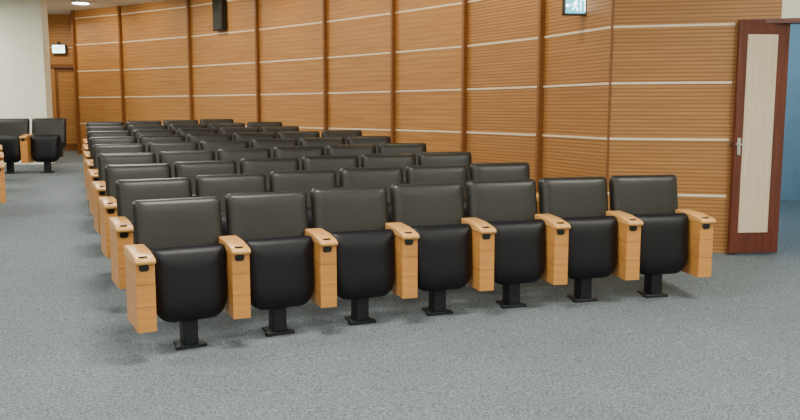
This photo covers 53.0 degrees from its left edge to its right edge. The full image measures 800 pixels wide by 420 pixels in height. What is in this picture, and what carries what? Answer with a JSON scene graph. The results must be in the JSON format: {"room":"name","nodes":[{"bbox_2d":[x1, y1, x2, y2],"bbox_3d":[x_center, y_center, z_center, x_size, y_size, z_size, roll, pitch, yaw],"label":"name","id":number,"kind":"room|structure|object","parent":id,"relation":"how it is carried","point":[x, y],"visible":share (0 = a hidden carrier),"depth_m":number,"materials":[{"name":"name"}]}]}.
{"room":"lecture hall","nodes":[
{"label":"lecture hall","id":0,"kind":"room"},
{"bbox_2d":[0,0,54,163],"bbox_3d":[-9.210,-2.266,14.657,5.580,3.100,0.250,0,7,0],"label":"wall","id":1,"kind":"structure","parent":0,"point":[25,74],"depth_m":14.49,"materials":[{"name":"beige paint"}]},
{"bbox_2d":[47,14,72,117],"bbox_3d":[-7.325,-2.576,16.745,1.750,3.000,0.770,0,7,0],"label":"wall","id":2,"kind":"structure","parent":0,"point":[59,25],"depth_m":16.89,"materials":[{"name":"brown wood"}]},
{"bbox_2d":[51,42,66,53],"bbox_3d":[-7.150,-3.398,16.834,0.300,0.250,0.069,0,7,0],"label":"exit sign","id":3,"kind":"object","parent":2,"relation":"attached to","point":[58,48],"visible":1,"depth_m":16.81,"materials":[{"name":"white plastic"}]},
{"bbox_2d":[49,47,72,67],"bbox_3d":[-7.385,-3.217,16.917,1.630,0.430,0.030,0,7,0],"label":"trim","id":4,"kind":"structure","parent":2,"relation":"attached to","point":[51,65],"depth_m":16.93,"materials":[{"name":"brown wood"}]},
{"bbox_2d":[55,68,76,150],"bbox_3d":[-7.025,-2.131,17.098,0.550,1.770,0.100,0,7,0],"label":"door","id":5,"kind":"structure","parent":2,"relation":"in","point":[65,93],"depth_m":17.07,"materials":[{"name":"brown wood"}]},
{"bbox_2d":[47,0,165,13],"bbox_3d":[-1.500,-2.886,6.695,21.000,0.100,24.000,0,7,0],"label":"ceiling","id":6,"kind":"structure","parent":0,"point":[53,6],"depth_m":15.24,"materials":[{"name":"paint"}]},
{"bbox_2d":[71,0,90,4],"bbox_3d":[-5.900,-3.831,14.840,0.340,0.038,0.340,0,7,0],"label":"recessed light","id":7,"kind":"object","parent":6,"relation":"in","point":[79,2],"visible":1,"depth_m":14.74,"materials":[{"name":"paint"}]},
{"bbox_2d":[75,0,613,184],"bbox_3d":[-1.902,-1.846,12.372,1.031,3.368,12.372,-7,10,-44],"label":"wall","id":8,"kind":"structure","parent":0,"point":[579,58],"depth_m":11.28,"materials":[{"name":"brown wood"}]},
{"bbox_2d":[75,0,235,18],"bbox_3d":[-1.516,-3.305,11.709,0.926,0.022,13.539,-7,10,-44],"label":"trim","id":9,"kind":"structure","parent":8,"relation":"attached to","point":[227,0],"depth_m":14.97,"materials":[{"name":"silver metal"}]},
{"bbox_2d":[212,0,226,30],"bbox_3d":[-3.075,-3.338,13.681,0.260,0.560,0.126,6,9,41],"label":"wall speaker","id":10,"kind":"object","parent":8,"relation":"attached to","point":[219,7],"visible":1,"depth_m":13.62,"materials":[{"name":"black plastic"}]},
{"bbox_2d":[76,0,480,45],"bbox_3d":[-1.516,-2.782,11.774,0.926,0.022,13.539,-7,10,-44],"label":"trim","id":11,"kind":"structure","parent":8,"relation":"attached to","point":[471,0],"depth_m":12.41,"materials":[{"name":"silver metal"}]},
{"bbox_2d":[70,0,613,195],"bbox_3d":[-1.954,-1.867,12.341,0.996,3.318,12.346,-7,10,-44],"label":"trim fins","id":12,"kind":"structure","parent":8,"relation":"attached to","point":[541,4],"depth_m":10.94,"materials":[{"name":"brown wood"}]},
{"bbox_2d":[81,149,725,196],"bbox_3d":[-1.629,-0.705,12.149,0.926,0.022,13.216,-7,10,-44],"label":"trim","id":13,"kind":"structure","parent":8,"relation":"attached to","point":[690,195],"depth_m":7.58,"materials":[{"name":"silver metal"}]},
{"bbox_2d":[80,123,728,140],"bbox_3d":[-1.629,-1.228,12.084,0.926,0.022,13.216,-7,10,-44],"label":"trim","id":14,"kind":"structure","parent":8,"relation":"attached to","point":[546,135],"depth_m":8.59,"materials":[{"name":"silver metal"}]},
{"bbox_2d":[79,81,731,97],"bbox_3d":[-1.629,-1.751,12.019,0.926,0.022,13.216,-7,10,-44],"label":"trim","id":15,"kind":"structure","parent":8,"relation":"attached to","point":[697,82],"depth_m":9.64,"materials":[{"name":"silver metal"}]},
{"bbox_2d":[77,23,734,71],"bbox_3d":[-1.629,-2.274,11.954,0.926,0.022,13.216,-7,10,-44],"label":"trim","id":16,"kind":"structure","parent":8,"relation":"attached to","point":[705,24],"depth_m":9.53,"materials":[{"name":"silver metal"}]},
{"bbox_2d":[562,0,586,15],"bbox_3d":[1.735,-2.053,7.973,0.240,0.240,0.069,-1,7,-6],"label":"exit sign","id":17,"kind":"object","parent":8,"relation":"attached to","point":[569,7],"visible":1,"depth_m":7.95,"materials":[{"name":"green plastic"}]},
{"bbox_2d":[0,151,799,419],"bbox_3d":[-1.500,0.542,7.122,21.000,1.283,24.000,0,7,0],"label":"floor","id":18,"kind":"structure","parent":0,"point":[724,345],"depth_m":4.98,"materials":[{"name":"carpet"}]},
{"bbox_2d":[0,152,3,160],"bbox_3d":[-5.524,-0.542,10.421,0.698,0.919,0.534,-4,8,-27],"label":"seat","id":19,"kind":"object","parent":18,"relation":"on","point":[1,153],"visible":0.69,"depth_m":10.35,"materials":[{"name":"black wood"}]},
{"bbox_2d":[0,161,5,202],"bbox_3d":[-5.004,-0.361,9.386,0.698,0.919,0.534,-4,8,-27],"label":"seat","id":20,"kind":"object","parent":18,"relation":"on","point":[2,166],"visible":1,"depth_m":9.33,"materials":[{"name":"brown wood"}]},
{"bbox_2d":[0,118,29,173],"bbox_3d":[-6.553,-1.063,13.397,0.634,0.919,0.534,-1,7,-7],"label":"seat","id":21,"kind":"object","parent":18,"relation":"on","point":[11,129],"visible":0.72,"depth_m":13.39,"materials":[{"name":"black leather"}]},
{"bbox_2d":[19,118,65,172],"bbox_3d":[-5.963,-1.077,13.476,0.634,0.919,0.534,-1,7,-7],"label":"seat","id":22,"kind":"object","parent":18,"relation":"on","point":[46,143],"visible":1,"depth_m":13.38,"materials":[{"name":"black leather"}]},
{"bbox_2d":[83,122,123,143],"bbox_3d":[-4.611,-0.919,12.573,0.634,0.919,0.534,-3,8,-25],"label":"seat","id":23,"kind":"object","parent":18,"relation":"on","point":[87,123],"visible":0.12,"depth_m":12.66,"materials":[{"name":"black leather"}]},
{"bbox_2d":[82,126,126,176],"bbox_3d":[-4.233,-0.751,11.614,0.634,0.919,0.534,-3,8,-26],"label":"seat","id":24,"kind":"object","parent":18,"relation":"on","point":[88,128],"visible":0.12,"depth_m":11.69,"materials":[{"name":"black leather"}]},
{"bbox_2d":[83,131,130,186],"bbox_3d":[-3.847,-0.584,10.658,0.634,0.919,0.534,-3,8,-26],"label":"seat","id":25,"kind":"object","parent":18,"relation":"on","point":[86,154],"visible":0.12,"depth_m":10.71,"materials":[{"name":"black leather"}]},
{"bbox_2d":[85,136,136,199],"bbox_3d":[-3.452,-0.417,9.705,0.634,0.919,0.534,-4,8,-26],"label":"seat","id":26,"kind":"object","parent":18,"relation":"on","point":[92,140],"visible":0.13,"depth_m":9.74,"materials":[{"name":"black leather"}]},
{"bbox_2d":[87,144,144,215],"bbox_3d":[-3.050,-0.252,8.756,0.634,0.919,0.534,-4,8,-26],"label":"seat","id":27,"kind":"object","parent":18,"relation":"on","point":[97,149],"visible":0.3,"depth_m":8.78,"materials":[{"name":"black leather"}]},
{"bbox_2d":[92,152,155,233],"bbox_3d":[-2.639,-0.086,7.811,0.634,0.919,0.534,-4,8,-27],"label":"seat","id":28,"kind":"object","parent":18,"relation":"on","point":[103,159],"visible":0.23,"depth_m":7.82,"materials":[{"name":"black leather"}]},
{"bbox_2d":[98,163,170,257],"bbox_3d":[-2.221,0.078,6.870,0.634,0.919,0.534,-4,8,-27],"label":"seat","id":29,"kind":"object","parent":18,"relation":"on","point":[108,204],"visible":0.28,"depth_m":6.87,"materials":[{"name":"black leather"}]},
{"bbox_2d":[125,121,160,130],"bbox_3d":[-4.085,-0.961,12.815,0.634,0.919,0.534,-3,8,-24],"label":"seat","id":30,"kind":"object","parent":18,"relation":"on","point":[127,123],"visible":0.09,"depth_m":12.91,"materials":[{"name":"black leather"}]},
{"bbox_2d":[129,125,167,136],"bbox_3d":[-3.708,-0.794,11.857,0.634,0.919,0.534,-3,8,-24],"label":"seat","id":31,"kind":"object","parent":18,"relation":"on","point":[132,128],"visible":0.1,"depth_m":11.94,"materials":[{"name":"black leather"}]},
{"bbox_2d":[108,177,191,289],"bbox_3d":[-1.794,0.242,5.932,0.634,0.919,0.534,-4,8,-27],"label":"seat","id":32,"kind":"object","parent":18,"relation":"on","point":[128,191],"visible":0.41,"depth_m":5.93,"materials":[{"name":"black leather"}]},
{"bbox_2d":[133,129,174,143],"bbox_3d":[-3.323,-0.627,10.903,0.634,0.919,0.534,-3,8,-24],"label":"seat","id":33,"kind":"object","parent":18,"relation":"on","point":[136,133],"visible":0.09,"depth_m":11.00,"materials":[{"name":"black leather"}]},
{"bbox_2d":[139,135,184,151],"bbox_3d":[-2.929,-0.461,9.952,0.634,0.919,0.534,-3,8,-24],"label":"seat","id":34,"kind":"object","parent":18,"relation":"on","point":[144,139],"visible":0.14,"depth_m":10.04,"materials":[{"name":"black leather"}]},
{"bbox_2d":[148,142,197,162],"bbox_3d":[-2.528,-0.295,9.005,0.634,0.919,0.534,-3,8,-24],"label":"seat","id":35,"kind":"object","parent":18,"relation":"on","point":[156,147],"visible":0.1,"depth_m":9.09,"materials":[{"name":"black leather"}]},
{"bbox_2d":[124,196,226,350],"bbox_3d":[-1.359,0.406,4.998,0.634,0.919,0.534,-4,8,-27],"label":"seat","id":36,"kind":"object","parent":18,"relation":"on","point":[175,265],"visible":0.99,"depth_m":4.94,"materials":[{"name":"black leather"}]},
{"bbox_2d":[163,120,197,128],"bbox_3d":[-3.553,-1.001,13.041,0.634,0.919,0.534,-3,8,-22],"label":"seat","id":37,"kind":"object","parent":18,"relation":"on","point":[165,122],"visible":0.12,"depth_m":13.14,"materials":[{"name":"black leather"}]},
{"bbox_2d":[159,150,214,177],"bbox_3d":[-2.118,-0.130,8.061,0.634,0.919,0.534,-3,8,-24],"label":"seat","id":38,"kind":"object","parent":18,"relation":"on","point":[170,157],"visible":0.15,"depth_m":8.15,"materials":[{"name":"black leather"}]},
{"bbox_2d":[169,124,206,134],"bbox_3d":[-3.176,-0.834,12.084,0.634,0.919,0.534,-3,8,-22],"label":"seat","id":39,"kind":"object","parent":18,"relation":"on","point":[175,127],"visible":0.07,"depth_m":12.18,"materials":[{"name":"black leather"}]},
{"bbox_2d":[177,128,217,141],"bbox_3d":[-2.791,-0.667,11.131,0.634,0.919,0.534,-3,8,-22],"label":"seat","id":40,"kind":"object","parent":18,"relation":"on","point":[181,131],"visible":0.13,"depth_m":11.23,"materials":[{"name":"black leather"}]},
{"bbox_2d":[174,160,236,196],"bbox_3d":[-1.700,0.034,7.121,0.634,0.919,0.534,-3,8,-25],"label":"seat","id":41,"kind":"object","parent":18,"relation":"on","point":[190,169],"visible":0.12,"depth_m":7.21,"materials":[{"name":"black leather"}]},
{"bbox_2d":[187,133,231,149],"bbox_3d":[-2.398,-0.501,10.181,0.634,0.919,0.534,-3,8,-22],"label":"seat","id":42,"kind":"object","parent":18,"relation":"on","point":[198,138],"visible":0.07,"depth_m":10.27,"materials":[{"name":"black leather"}]},
{"bbox_2d":[200,119,233,127],"bbox_3d":[-2.984,-1.039,13.263,0.698,0.919,0.534,-3,8,-21],"label":"seat","id":43,"kind":"object","parent":18,"relation":"on","point":[202,121],"visible":0.06,"depth_m":13.35,"materials":[{"name":"black leather"}]},
{"bbox_2d":[201,140,248,159],"bbox_3d":[-1.996,-0.335,9.234,0.634,0.919,0.534,-3,8,-22],"label":"seat","id":44,"kind":"object","parent":18,"relation":"on","point":[214,145],"visible":0.09,"depth_m":9.32,"materials":[{"name":"black leather"}]},
{"bbox_2d":[209,123,244,133],"bbox_3d":[-2.637,-0.870,12.295,0.634,0.919,0.534,-3,8,-21],"label":"seat","id":45,"kind":"object","parent":18,"relation":"on","point":[218,126],"visible":0.06,"depth_m":12.39,"materials":[{"name":"black leather"}]},
{"bbox_2d":[195,173,266,235],"bbox_3d":[-1.274,0.198,6.185,0.634,0.919,0.534,-3,8,-25],"label":"seat","id":46,"kind":"object","parent":18,"relation":"on","point":[220,185],"visible":0.2,"depth_m":6.26,"materials":[{"name":"black leather"}]},
{"bbox_2d":[220,127,258,139],"bbox_3d":[-2.252,-0.704,11.342,0.634,0.919,0.534,-3,8,-20],"label":"seat","id":47,"kind":"object","parent":18,"relation":"on","point":[231,130],"visible":0.07,"depth_m":11.44,"materials":[{"name":"black leather"}]},
{"bbox_2d":[217,148,270,173],"bbox_3d":[-1.587,-0.170,8.291,0.634,0.919,0.534,-3,8,-22],"label":"seat","id":48,"kind":"object","parent":18,"relation":"on","point":[236,154],"visible":0.15,"depth_m":8.38,"materials":[{"name":"black leather"}]},
{"bbox_2d":[234,132,275,147],"bbox_3d":[-1.859,-0.537,10.392,0.634,0.919,0.534,-3,8,-20],"label":"seat","id":49,"kind":"object","parent":18,"relation":"on","point":[249,136],"visible":0.09,"depth_m":10.49,"materials":[{"name":"black leather"}]},
{"bbox_2d":[247,122,281,131],"bbox_3d":[-2.062,-0.906,12.500,0.698,0.919,0.534,-2,8,-19],"label":"seat","id":50,"kind":"object","parent":18,"relation":"on","point":[259,125],"visible":0.07,"depth_m":12.59,"materials":[{"name":"black leather"}]},
{"bbox_2d":[218,191,313,336],"bbox_3d":[-0.840,0.361,5.253,0.634,0.919,0.534,-3,8,-25],"label":"seat","id":51,"kind":"object","parent":18,"relation":"on","point":[269,254],"visible":1,"depth_m":5.19,"materials":[{"name":"black leather"}]},
{"bbox_2d":[240,157,298,191],"bbox_3d":[-1.169,-0.006,7.351,0.634,0.919,0.534,-3,8,-22],"label":"seat","id":52,"kind":"object","parent":18,"relation":"on","point":[265,166],"visible":0.12,"depth_m":7.44,"materials":[{"name":"black leather"}]},
{"bbox_2d":[251,138,297,157],"bbox_3d":[-1.457,-0.372,9.444,0.634,0.919,0.534,-3,8,-20],"label":"seat","id":53,"kind":"object","parent":18,"relation":"on","point":[255,143],"visible":0.13,"depth_m":9.54,"materials":[{"name":"black leather"}]},
{"bbox_2d":[261,126,298,138],"bbox_3d":[-1.677,-0.739,11.546,0.698,0.919,0.534,-2,7,-19],"label":"seat","id":54,"kind":"object","parent":18,"relation":"on","point":[276,129],"visible":0.08,"depth_m":11.63,"materials":[{"name":"black leather"}]},
{"bbox_2d":[273,146,323,170],"bbox_3d":[-1.047,-0.207,8.500,0.634,0.919,0.534,-3,8,-20],"label":"seat","id":55,"kind":"object","parent":18,"relation":"on","point":[298,152],"visible":0.12,"depth_m":8.60,"materials":[{"name":"black leather"}]},
{"bbox_2d":[278,131,319,145],"bbox_3d":[-1.313,-0.571,10.584,0.634,0.919,0.534,-2,7,-18],"label":"seat","id":56,"kind":"object","parent":18,"relation":"on","point":[297,135],"visible":0.13,"depth_m":10.68,"materials":[{"name":"black leather"}]},
{"bbox_2d":[269,170,336,228],"bbox_3d":[-0.743,0.158,6.415,0.634,0.919,0.534,-3,8,-22],"label":"seat","id":57,"kind":"object","parent":18,"relation":"on","point":[302,180],"visible":0.12,"depth_m":6.51,"materials":[{"name":"black leather"}]},
{"bbox_2d":[300,137,344,155],"bbox_3d":[-0.911,-0.405,9.635,0.634,0.919,0.534,-2,7,-18],"label":"seat","id":58,"kind":"object","parent":18,"relation":"on","point":[304,141],"visible":0.07,"depth_m":9.74,"materials":[{"name":"black leather"}]},
{"bbox_2d":[302,155,358,187],"bbox_3d":[-0.629,-0.042,7.559,0.634,0.919,0.534,-3,8,-20],"label":"seat","id":59,"kind":"object","parent":18,"relation":"on","point":[330,162],"visible":0.19,"depth_m":7.67,"materials":[{"name":"black leather"}]},
{"bbox_2d":[322,130,361,144],"bbox_3d":[-0.730,-0.603,10.767,0.698,0.919,0.534,-2,7,-16],"label":"seat","id":60,"kind":"object","parent":18,"relation":"on","point":[325,133],"visible":0.05,"depth_m":10.87,"materials":[{"name":"black leather"}]},
{"bbox_2d":[305,186,394,325],"bbox_3d":[-0.308,0.321,5.481,0.634,0.919,0.534,-3,8,-22],"label":"seat","id":61,"kind":"object","parent":18,"relation":"on","point":[354,252],"visible":1,"depth_m":5.41,"materials":[{"name":"black leather"}]},
{"bbox_2d":[327,144,375,167],"bbox_3d":[-0.500,-0.239,8.688,0.634,0.919,0.534,-2,7,-18],"label":"seat","id":62,"kind":"object","parent":18,"relation":"on","point":[358,150],"visible":0.17,"depth_m":8.80,"materials":[{"name":"black leather"}]},
{"bbox_2d":[347,136,390,153],"bbox_3d":[-0.327,-0.436,9.814,0.698,0.919,0.534,-2,7,-16],"label":"seat","id":63,"kind":"object","parent":18,"relation":"on","point":[376,140],"visible":0.12,"depth_m":9.92,"materials":[{"name":"black leather"}]},
{"bbox_2d":[339,167,402,222],"bbox_3d":[-0.201,0.122,6.620,0.634,0.919,0.534,-3,8,-19],"label":"seat","id":64,"kind":"object","parent":18,"relation":"on","point":[386,177],"visible":0.16,"depth_m":6.72,"materials":[{"name":"black leather"}]},
{"bbox_2d":[361,153,415,183],"bbox_3d":[-0.080,-0.074,7.743,0.634,0.919,0.534,-2,7,-17],"label":"seat","id":65,"kind":"object","parent":18,"relation":"on","point":[402,160],"visible":0.1,"depth_m":7.85,"materials":[{"name":"black leather"}]},
{"bbox_2d":[378,143,426,164],"bbox_3d":[0.086,-0.270,8.863,0.698,0.919,0.534,-2,7,-16],"label":"seat","id":66,"kind":"object","parent":18,"relation":"on","point":[416,148],"visible":0.07,"depth_m":8.97,"materials":[{"name":"black leather"}]},
{"bbox_2d":[385,182,471,315],"bbox_3d":[0.234,0.286,5.684,0.634,0.919,0.534,-2,8,-19],"label":"seat","id":67,"kind":"object","parent":18,"relation":"on","point":[433,247],"visible":0.98,"depth_m":5.60,"materials":[{"name":"black leather"}]},
{"bbox_2d":[406,164,467,217],"bbox_3d":[0.349,0.091,6.801,0.634,0.919,0.534,-2,7,-17],"label":"seat","id":68,"kind":"object","parent":18,"relation":"on","point":[454,172],"visible":0.14,"depth_m":6.90,"materials":[{"name":"black leather"}]},
{"bbox_2d":[418,151,471,180],"bbox_3d":[0.507,-0.103,7.913,0.698,0.919,0.534,-2,7,-15],"label":"seat","id":69,"kind":"object","parent":18,"relation":"on","point":[424,158],"visible":0.12,"depth_m":8.02,"materials":[{"name":"black leather"}]},
{"bbox_2d":[461,179,544,308],"bbox_3d":[0.786,0.256,5.859,0.634,0.919,0.534,-2,7,-16],"label":"seat","id":70,"kind":"object","parent":18,"relation":"on","point":[508,242],"visible":1,"depth_m":5.77,"materials":[{"name":"black leather"}]},
{"bbox_2d":[470,162,538,213],"bbox_3d":[0.938,0.063,6.964,0.698,0.919,0.534,-2,7,-14],"label":"seat","id":71,"kind":"object","parent":18,"relation":"on","point":[515,170],"visible":0.08,"depth_m":7.06,"materials":[{"name":"black leather"}]},
{"bbox_2d":[535,176,616,302],"bbox_3d":[1.346,0.230,6.007,0.634,0.919,0.534,-2,7,-13],"label":"seat","id":72,"kind":"object","parent":18,"relation":"on","point":[580,239],"visible":0.98,"depth_m":5.91,"materials":[{"name":"black leather"}]},
{"bbox_2d":[606,175,715,297],"bbox_3d":[1.945,0.208,6.133,0.698,0.919,0.534,-1,7,-11],"label":"seat","id":73,"kind":"object","parent":18,"relation":"on","point":[655,238],"visible":0.98,"depth_m":6.02,"materials":[{"name":"black leather"}]},
{"bbox_2d":[608,0,799,252],"bbox_3d":[4.268,-1.170,7.165,4.602,3.422,0.120,2,7,14],"label":"wall","id":74,"kind":"structure","parent":0,"point":[687,53],"depth_m":7.53,"materials":[{"name":"brown wood"}]},
{"bbox_2d":[727,20,789,252],"bbox_3d":[3.296,-0.660,7.399,0.485,2.135,0.146,-1,7,-6],"label":"door","id":75,"kind":"structure","parent":74,"relation":"in","point":[762,47],"depth_m":7.37,"materials":[{"name":"brown wood"}]},
{"bbox_2d":[727,18,799,253],"bbox_3d":[3.612,-0.647,7.384,1.050,2.175,0.160,2,7,14],"label":"door frame","id":76,"kind":"structure","parent":74,"relation":"attached to","point":[776,20],"depth_m":7.22,"materials":[{"name":"brown wood"}]},
{"bbox_2d":[780,24,799,199],"bbox_3d":[4.800,-1.601,10.533,4.400,3.400,0.100,0,7,0],"label":"wall","id":77,"kind":"structure","parent":0,"point":[790,179],"depth_m":10.55,"materials":[{"name":"blue paint"}]}
]}

